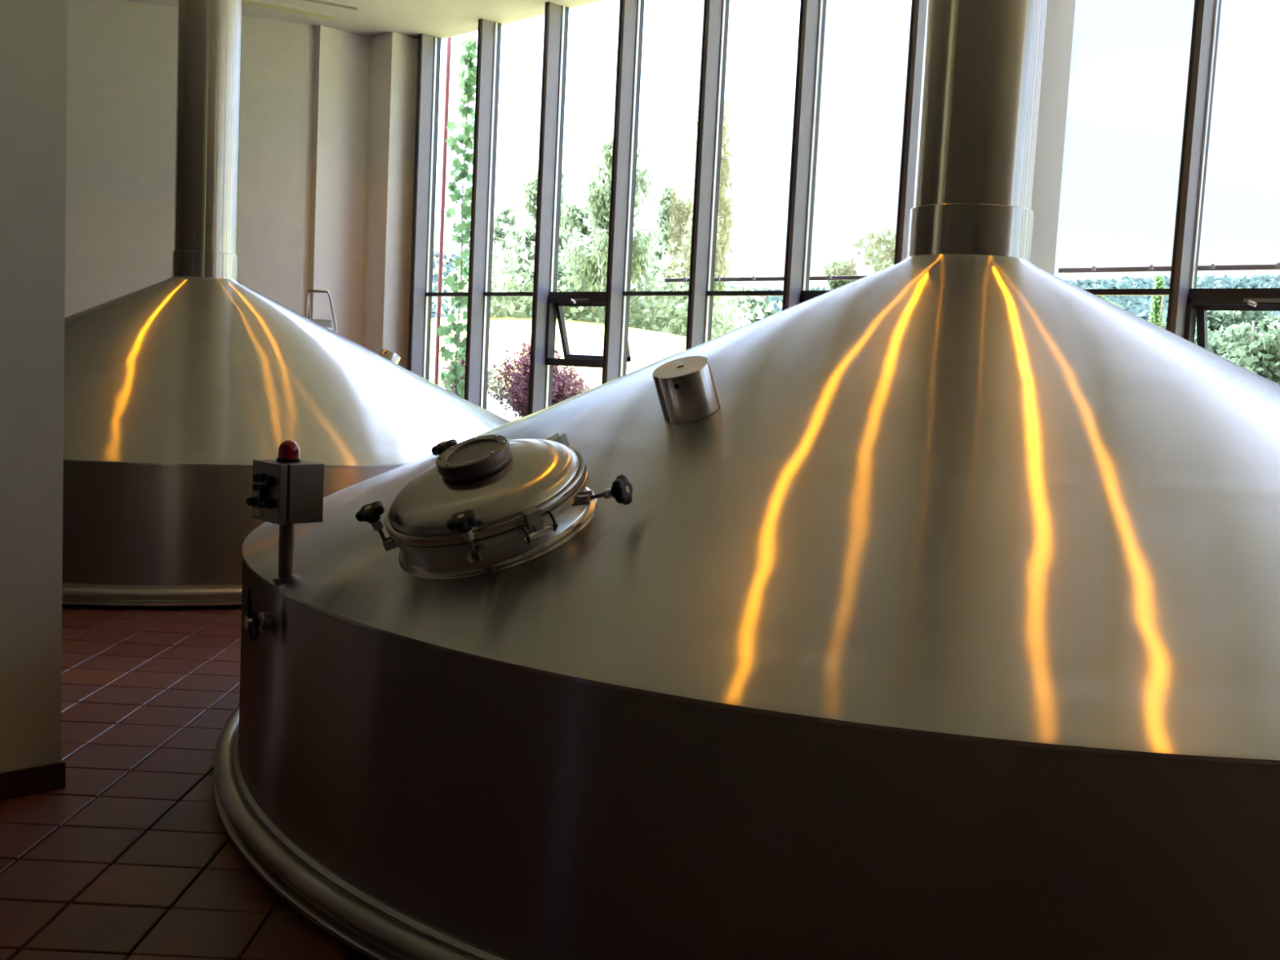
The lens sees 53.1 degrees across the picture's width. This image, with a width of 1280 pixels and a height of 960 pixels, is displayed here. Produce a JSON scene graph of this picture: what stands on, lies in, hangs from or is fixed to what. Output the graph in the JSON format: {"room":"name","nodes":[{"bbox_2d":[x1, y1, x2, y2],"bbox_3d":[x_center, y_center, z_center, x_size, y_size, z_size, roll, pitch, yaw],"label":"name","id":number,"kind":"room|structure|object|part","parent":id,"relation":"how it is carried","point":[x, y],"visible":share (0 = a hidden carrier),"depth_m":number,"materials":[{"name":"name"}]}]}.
{"room":"processing plant","nodes":[
{"label":"processing plant","id":0,"kind":"room"},
{"bbox_2d":[0,0,67,773],"bbox_3d":[-2.640,-1.566,4.371,1.100,5.435,0.620,-2,7,-45],"label":"wall","id":1,"kind":"structure","parent":0,"point":[33,33],"depth_m":4.57,"materials":[{"name":"paint"}]},
{"bbox_2d":[0,759,65,800],"bbox_3d":[-2.783,1.090,4.581,1.188,0.100,0.614,-2,7,-45],"label":"baseboard","id":2,"kind":"structure","parent":1,"relation":"attached to","point":[49,777],"depth_m":4.70,"materials":[{"name":"tile"}]},
{"bbox_2d":[0,605,372,959],"bbox_3d":[-3.188,1.313,4.104,17.180,0.302,26.000,-2,7,-45],"label":"floor","id":3,"kind":"structure","parent":0,"point":[135,858],"depth_m":4.43,"materials":[{"name":"tile"}]},
{"bbox_2d":[62,0,509,608],"bbox_3d":[-3.626,-2.207,10.707,6.178,5.455,6.178,1,6,-22],"label":"kettle","id":4,"kind":"object","parent":3,"relation":"on","point":[174,387],"visible":0.68,"depth_m":9.02,"materials":[{"name":"metal"}]},
{"bbox_2d":[305,289,338,333],"bbox_3d":[-3.719,-1.006,14.708,0.513,2.335,1.202,4,5,7],"label":"step ladder","id":5,"kind":"object","parent":3,"relation":"on","point":[326,323],"visible":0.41,"depth_m":14.67,"materials":[{"name":"metal"}]},
{"bbox_2d":[311,319,332,327],"bbox_3d":[-3.670,-1.800,14.710,0.260,0.090,0.020,4,5,7],"label":"tray","id":6,"kind":"object","parent":5,"relation":"on","point":[326,323],"depth_m":14.69,"materials":[{"name":"plastic"}]},
{"bbox_2d":[213,0,1279,959],"bbox_3d":[1.459,-1.477,5.550,6.178,5.455,6.178,5,6,20],"label":"kettle","id":7,"kind":"object","parent":3,"relation":"on","point":[926,605],"visible":1,"depth_m":3.41,"materials":[{"name":"metal"}]},
{"bbox_3d":[-1.267,0.399,4.145,0.014,0.105,0.032,0,6,-31],"label":"lever","id":8,"kind":"part","parent":7,"relation":"part of","materials":[{"name":"black plastic"}]},
{"bbox_2d":[246,440,324,582],"bbox_3d":[-1.151,0.106,4.128,0.186,0.473,0.177,-2,7,-45],"label":"signal box","id":9,"kind":"object","parent":7,"relation":"on","point":[287,490],"visible":0.99,"depth_m":4.08,"materials":[{"name":"metal steel"},{"name":"red translucent plastic"},{"name":"black plastic"}]},
{"bbox_2d":[246,496,257,506],"bbox_3d":[-1.245,0.069,4.111,0.030,0.032,0.032,-2,7,-45],"label":"switch","id":10,"kind":"object","parent":9,"relation":"attached to","point":[252,501],"depth_m":4.10,"materials":[{"name":"black plastic"}]},
{"bbox_3d":[-1.233,0.105,4.119,0.002,0.020,0.047,-2,7,-45],"label":"name plate","id":11,"kind":"part","parent":9,"relation":"part of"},
{"bbox_2d":[261,498,274,508],"bbox_3d":[-1.176,0.075,4.041,0.030,0.032,0.032,-2,7,-45],"label":"switch","id":12,"kind":"object","parent":9,"relation":"attached to","point":[268,503],"depth_m":4.03,"materials":[{"name":"black plastic"}]},
{"bbox_3d":[-1.183,0.037,4.086,0.025,0.190,0.177,-2,7,-45],"label":"door","id":13,"kind":"part","parent":9,"relation":"part of","materials":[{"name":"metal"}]},
{"bbox_3d":[-1.147,0.234,4.150,0.048,0.215,0.048,-2,7,-45],"label":"post","id":14,"kind":"part","parent":9,"relation":"part of","materials":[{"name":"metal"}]},
{"bbox_3d":[-0.815,0.103,3.871,0.088,0.045,0.090,-25,23,-7],"label":"star knob","id":15,"kind":"part","parent":7,"relation":"part of","materials":[{"name":"black plastic"}]},
{"bbox_3d":[-0.643,-0.101,4.234,0.090,0.045,0.088,-24,17,-19],"label":"star knob","id":16,"kind":"part","parent":7,"relation":"part of","materials":[{"name":"black plastic"}]},
{"bbox_3d":[-0.499,0.122,3.612,0.090,0.045,0.088,-13,26,7],"label":"star knob","id":17,"kind":"part","parent":7,"relation":"part of","materials":[{"name":"black plastic"}]},
{"bbox_3d":[-0.509,-0.080,3.901,0.162,0.010,0.162,8,32,45],"label":"sight glass","id":18,"kind":"part","parent":7,"relation":"part of","materials":[{"name":"glass"}]},
{"bbox_3d":[-0.487,-0.001,3.935,0.642,0.111,0.642,8,32,45],"label":"manhole lid","id":19,"kind":"part","parent":7,"relation":"part of","materials":[{"name":"metal"}]},
{"bbox_3d":[-0.056,0.034,3.788,0.045,0.088,0.090,-13,22,26],"label":"star knob","id":20,"kind":"part","parent":7,"relation":"part of","materials":[{"name":"black plastic"}]},
{"bbox_2d":[1030,0,1075,275],"bbox_3d":[2.988,-1.766,9.641,0.480,5.435,0.070,-2,7,-45],"label":"column","id":21,"kind":"structure","parent":3,"relation":"on","point":[1060,20],"depth_m":9.56,"materials":[{"name":"white paint"}]},
{"bbox_2d":[64,0,418,368],"bbox_3d":[-10.450,-2.596,11.303,17.240,5.435,4.870,-2,7,-45],"label":"wall","id":22,"kind":"structure","parent":0,"point":[327,115],"depth_m":15.02,"materials":[{"name":"paint"}]},
{"bbox_3d":[-7.003,-2.782,15.222,4.460,5.435,4.160,-2,7,-45],"label":"long panel","id":23,"kind":"part","parent":22,"relation":"part of","materials":[{"name":"paint"}]},
{"bbox_3d":[-4.911,-2.850,17.116,1.180,5.435,4.420,-2,7,-45],"label":"recess panel","id":24,"kind":"part","parent":22,"relation":"part of","materials":[{"name":"paint"}]},
{"bbox_2d":[407,33,467,381],"bbox_3d":[-2.248,-2.707,15.109,0.275,5.085,1.166,-2,7,-45],"label":"window","id":25,"kind":"structure","parent":22,"relation":"in","point":[421,293],"depth_m":15.41,"materials":[{"name":"paint"}]},
{"bbox_2d":[119,0,604,39],"bbox_3d":[-2.858,-4.391,3.623,17.300,0.300,26.000,-2,7,-45],"label":"ceiling","id":26,"kind":"structure","parent":0,"point":[442,19],"depth_m":14.32,"materials":[{"name":"white paint"}]},
{"bbox_2d":[242,0,338,19],"bbox_3d":[-4.257,-5.227,13.945,1.948,0.062,0.161,0,6,-32],"label":"ceiling strip","id":27,"kind":"object","parent":26,"relation":"attached to","point":[273,4],"visible":1,"depth_m":14.16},
{"bbox_2d":[302,0,357,10],"bbox_3d":[-3.897,-5.210,13.725,1.759,0.020,0.050,0,6,-30],"label":"ceiling strip","id":28,"kind":"object","parent":26,"relation":"attached to","point":[311,1],"visible":1,"depth_m":14.02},
{"label":"outside","id":29,"kind":"structure","parent":0,"visible":0},
{"bbox_3d":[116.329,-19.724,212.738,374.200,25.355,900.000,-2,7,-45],"label":"hills","id":30,"kind":"object","parent":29,"visible":0},
{"bbox_2d":[720,284,781,323],"bbox_3d":[6.966,-5.380,74.561,6.004,11.689,6.093,-2,7,-45],"label":"broadleaf tree","id":31,"kind":"object","parent":30,"relation":"on","point":[763,304],"visible":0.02,"depth_m":73.07,"materials":[{"name":"green plant"}]},
{"bbox_2d":[821,258,859,290],"bbox_3d":[10.718,-5.075,65.057,3.740,12.210,3.696,6,6,30],"label":"broadleaf tree","id":32,"kind":"object","parent":30,"relation":"on","point":[839,268],"visible":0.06,"depth_m":64.42,"materials":[{"name":"green plant"}]},
{"bbox_2d":[431,250,1279,358],"bbox_3d":[40.896,-25.513,231.247,280.138,30.240,301.827,-2,7,-45],"label":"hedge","id":33,"kind":"object","parent":30,"relation":"on","point":[1138,305],"visible":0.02,"depth_m":219.68,"materials":[{"name":"green plant"}]},
{"bbox_2d":[853,226,896,274],"bbox_3d":[11.622,-5.407,60.874,5.093,12.955,6.385,2,5,-6],"label":"broadleaf tree","id":34,"kind":"object","parent":30,"relation":"on","point":[884,259],"visible":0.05,"depth_m":59.36,"materials":[{"name":"green plant"}]},
{"bbox_2d":[1085,283,1124,309],"bbox_3d":[29.849,-6.153,84.896,4.255,13.638,4.303,-2,7,-45],"label":"broadleaf tree","id":35,"kind":"object","parent":30,"relation":"on","point":[1095,284],"visible":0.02,"depth_m":84.20,"materials":[{"name":"green plant"}]},
{"bbox_2d":[1147,271,1165,327],"bbox_3d":[19.178,-3.470,48.198,1.149,8.641,0.942,4,5,10],"label":"conifer tree","id":36,"kind":"object","parent":30,"relation":"on","point":[1156,314],"visible":0.26,"depth_m":47.79,"materials":[{"name":"green plant"}]},
{"bbox_2d":[1160,317,1223,356],"bbox_3d":[28.630,-3.477,68.187,6.868,11.233,5.660,-2,7,-45],"label":"broadleaf tree","id":37,"kind":"object","parent":30,"relation":"on","point":[1213,347],"visible":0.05,"depth_m":66.19,"materials":[{"name":"green plant"}]},
{"bbox_2d":[1195,310,1271,359],"bbox_3d":[33.577,-4.529,74.880,5.567,12.596,5.574,1,6,-24],"label":"broadleaf tree","id":38,"kind":"object","parent":30,"relation":"on","point":[1227,318],"visible":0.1,"depth_m":73.14,"materials":[{"name":"green plant"}]},
{"bbox_2d":[1213,319,1279,384],"bbox_3d":[25.806,-1.776,54.010,6.014,10.150,4.523,-2,7,-41],"label":"bush","id":39,"kind":"object","parent":30,"relation":"on","point":[1260,354],"visible":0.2,"depth_m":53.54,"materials":[{"name":"green plant"}]},
{"bbox_2d":[1257,313,1279,333],"bbox_3d":[34.144,-3.582,66.930,5.020,12.226,5.682,-2,7,-45],"label":"broadleaf tree","id":40,"kind":"object","parent":30,"relation":"on","point":[1263,324],"visible":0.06,"depth_m":66.89,"materials":[{"name":"green plant"}]},
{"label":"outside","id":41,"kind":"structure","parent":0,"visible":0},
{"bbox_2d":[429,315,686,393],"bbox_3d":[10.360,-0.463,31.579,32.800,5.812,150.000,-2,7,-45],"label":"lawn","id":42,"kind":"structure","parent":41,"point":[646,347],"depth_m":26.91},
{"bbox_2d":[466,204,519,315],"bbox_3d":[-3.906,-5.797,35.371,1.834,3.618,1.763,4,5,14],"label":"birch tree","id":43,"kind":"object","parent":42,"relation":"on","point":[501,215],"visible":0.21,"depth_m":34.98,"materials":[{"name":"green plant"}]},
{"bbox_2d":[440,386,553,422],"bbox_3d":[-2.549,-1.055,18.608,3.750,0.729,90.000,-2,7,-45],"label":"planting bed","id":44,"kind":"object","parent":42,"relation":"on","point":[493,406],"visible":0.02,"depth_m":17.88,"materials":[{"name":"green plant"}]},
{"bbox_2d":[434,37,451,385],"bbox_3d":[-2.489,-2.861,16.024,0.050,5.300,0.070,-2,7,-45],"label":"pole","id":45,"kind":"object","parent":44,"relation":"on","point":[449,39],"visible":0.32,"depth_m":15.95,"materials":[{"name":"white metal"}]},
{"bbox_2d":[435,35,477,398],"bbox_3d":[-2.190,-2.873,15.730,0.358,5.006,0.650,-2,7,-45],"label":"vine","id":46,"kind":"object","parent":44,"relation":"on","point":[467,85],"visible":0.69,"depth_m":15.68,"materials":[{"name":"green plant"}]},
{"bbox_3d":[-2.191,-2.869,15.724,0.037,5.001,0.037,-2,7,-45],"label":"stem","id":47,"kind":"part","parent":46,"relation":"part of","materials":[{"name":"green plant"}]},
{"bbox_2d":[438,336,499,395],"bbox_3d":[-2.342,-1.514,17.689,0.879,1.093,0.830,-2,7,-45],"label":"bush","id":48,"kind":"object","parent":44,"relation":"on","point":[452,388],"visible":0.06,"depth_m":17.59,"materials":[{"name":"green plant"}]},
{"bbox_2d":[487,341,591,417],"bbox_3d":[-1.272,-1.252,16.118,1.319,1.061,1.430,0,6,-32],"label":"bush","id":49,"kind":"object","parent":44,"relation":"on","point":[517,396],"visible":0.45,"depth_m":15.95,"materials":[{"name":"purple plant"}]},
{"bbox_2d":[494,168,574,292],"bbox_3d":[-2.707,-5.899,32.468,1.922,4.126,2.242,1,6,-21],"label":"birch tree","id":50,"kind":"object","parent":42,"relation":"on","point":[529,188],"visible":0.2,"depth_m":32.06,"materials":[{"name":"green plant"}]},
{"bbox_2d":[559,199,595,320],"bbox_3d":[-1.812,-5.941,37.621,2.876,4.753,1.997,7,6,35],"label":"birch tree","id":51,"kind":"object","parent":42,"relation":"on","point":[573,220],"visible":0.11,"depth_m":37.06,"materials":[{"name":"green plant"}]},
{"bbox_2d":[431,197,782,339],"bbox_3d":[-1.056,-4.537,33.116,9.753,4.737,7.172,2,5,-7],"label":"trees","id":52,"kind":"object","parent":42,"relation":"on","point":[657,318],"depth_m":31.33,"materials":[{"name":"plant"}]},
{"bbox_2d":[560,131,657,309],"bbox_3d":[-0.703,-5.904,30.670,2.330,4.926,2.142,3,5,0],"label":"birch tree","id":53,"kind":"object","parent":42,"relation":"on","point":[588,254],"visible":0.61,"depth_m":30.27,"materials":[{"name":"green plant"}]},
{"bbox_2d":[642,179,693,333],"bbox_3d":[0.984,-5.549,33.466,1.472,4.525,2.002,-1,7,-39],"label":"birch tree","id":54,"kind":"object","parent":42,"relation":"on","point":[671,211],"visible":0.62,"depth_m":33.31,"materials":[{"name":"green plant"}]},
{"bbox_2d":[676,97,737,319],"bbox_3d":[1.563,-5.857,29.590,1.558,5.819,1.257,7,6,36],"label":"birch tree","id":55,"kind":"object","parent":42,"relation":"on","point":[725,220],"visible":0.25,"depth_m":29.34,"materials":[{"name":"green plant"}]},
{"bbox_2d":[715,303,740,337],"bbox_3d":[3.954,-4.305,59.758,3.179,7.932,3.240,-2,7,-45],"label":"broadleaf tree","id":56,"kind":"object","parent":42,"relation":"on","point":[717,304],"visible":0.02,"depth_m":59.18,"materials":[{"name":"green plant"}]},
{"bbox_3d":[4.584,1.125,8.521,0.080,0.650,20.931,-2,7,-45],"label":"trim","id":57,"kind":"structure","parent":0,"visible":0},
{"bbox_2d":[463,18,533,409],"bbox_3d":[-1.436,-2.592,14.296,0.275,5.085,1.166,-2,7,-45],"label":"window","id":58,"kind":"structure","parent":57,"relation":"on","point":[489,33],"depth_m":14.61,"materials":[{"name":"paint"}]},
{"bbox_2d":[528,2,631,414],"bbox_3d":[-0.563,-2.479,13.546,0.450,5.085,1.166,-2,7,-45],"label":"window","id":59,"kind":"structure","parent":57,"relation":"on","point":[548,303],"depth_m":13.79,"materials":[{"name":"paint"}]},
{"bbox_2d":[545,295,605,368],"bbox_3d":[-0.594,-1.578,13.599,0.100,0.750,1.104,-2,7,-45],"label":"vent","id":60,"kind":"object","parent":59,"relation":"attached to","point":[553,304],"depth_m":13.87,"materials":[{"name":"black metal"}]},
{"bbox_3d":[-0.648,-1.892,13.532,0.054,0.058,0.270,-2,7,-45],"label":"handle","id":61,"kind":"part","parent":59,"relation":"part of","materials":[{"name":"metal"}]},
{"bbox_3d":[-0.511,-1.596,13.690,1.009,0.640,0.050,8,23,45],"label":"sash frame","id":62,"kind":"part","parent":59,"relation":"part of","materials":[{"name":"black metal"}]},
{"bbox_2d":[601,0,688,384],"bbox_3d":[0.186,-2.361,12.671,0.275,5.085,1.166,-2,7,-45],"label":"window","id":63,"kind":"structure","parent":57,"relation":"on","point":[631,14],"depth_m":12.97,"materials":[{"name":"paint"}]},
{"bbox_2d":[685,0,782,350],"bbox_3d":[0.997,-2.245,11.859,0.275,5.085,1.166,-2,7,-45],"label":"window","id":64,"kind":"structure","parent":57,"relation":"on","point":[701,293],"depth_m":12.15,"materials":[{"name":"paint"}]},
{"bbox_2d":[782,0,830,311],"bbox_3d":[1.871,-2.132,11.108,0.450,5.085,1.166,-2,7,-45],"label":"window","id":65,"kind":"structure","parent":57,"relation":"on","point":[796,291],"depth_m":11.33,"materials":[{"name":"paint"}]},
{"bbox_2d":[665,274,870,282],"bbox_3d":[1.894,-3.127,11.615,0.285,3.698,4.220,-2,7,-45],"label":"railing","id":66,"kind":"object","parent":65,"relation":"attached to","point":[754,278],"visible":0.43,"depth_m":12.20,"materials":[{"name":"metal"}]},
{"bbox_2d":[799,294,820,303],"bbox_3d":[1.840,-1.232,11.161,0.100,0.750,1.104,-2,7,-45],"label":"vent","id":67,"kind":"object","parent":65,"relation":"attached to","point":[802,298],"depth_m":11.44,"materials":[{"name":"black metal"}]},
{"bbox_2d":[893,0,927,264],"bbox_3d":[2.620,-2.014,10.233,0.275,5.085,1.166,-2,7,-45],"label":"window","id":68,"kind":"structure","parent":57,"relation":"on","point":[918,7],"depth_m":10.47,"materials":[{"name":"paint"}]},
{"bbox_2d":[1083,288,1169,295],"bbox_3d":[3.431,-1.899,9.421,0.275,5.085,1.166,-2,7,-45],"label":"window","id":69,"kind":"structure","parent":57,"relation":"on","point":[1095,291],"depth_m":9.36,"materials":[{"name":"paint"}]},
{"bbox_2d":[1165,0,1279,350],"bbox_3d":[4.304,-1.786,8.670,0.450,5.085,1.166,-2,7,-45],"label":"window","id":70,"kind":"structure","parent":57,"relation":"on","point":[1187,303],"depth_m":8.91,"materials":[{"name":"paint"}]},
{"bbox_2d":[1057,262,1279,273],"bbox_3d":[5.681,-2.605,7.821,0.285,3.663,6.350,-2,7,-45],"label":"railing","id":71,"kind":"object","parent":70,"relation":"attached to","point":[1212,267],"visible":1,"depth_m":9.52,"materials":[{"name":"metal"}]},
{"bbox_2d":[1183,293,1279,342],"bbox_3d":[4.274,-0.885,8.723,0.100,0.750,1.104,-2,7,-45],"label":"window","id":72,"kind":"structure","parent":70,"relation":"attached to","point":[1197,306],"depth_m":8.95,"materials":[{"name":"black metal"}]},
{"bbox_3d":[4.356,-0.903,8.814,1.009,0.640,0.050,8,23,45],"label":"sash frame","id":73,"kind":"part","parent":70,"relation":"part of","materials":[{"name":"black metal"}]},
{"bbox_3d":[4.219,-1.199,8.656,0.054,0.058,0.270,-2,7,-45],"label":"handle","id":74,"kind":"part","parent":70,"relation":"part of","materials":[{"name":"metal"}]}
]}

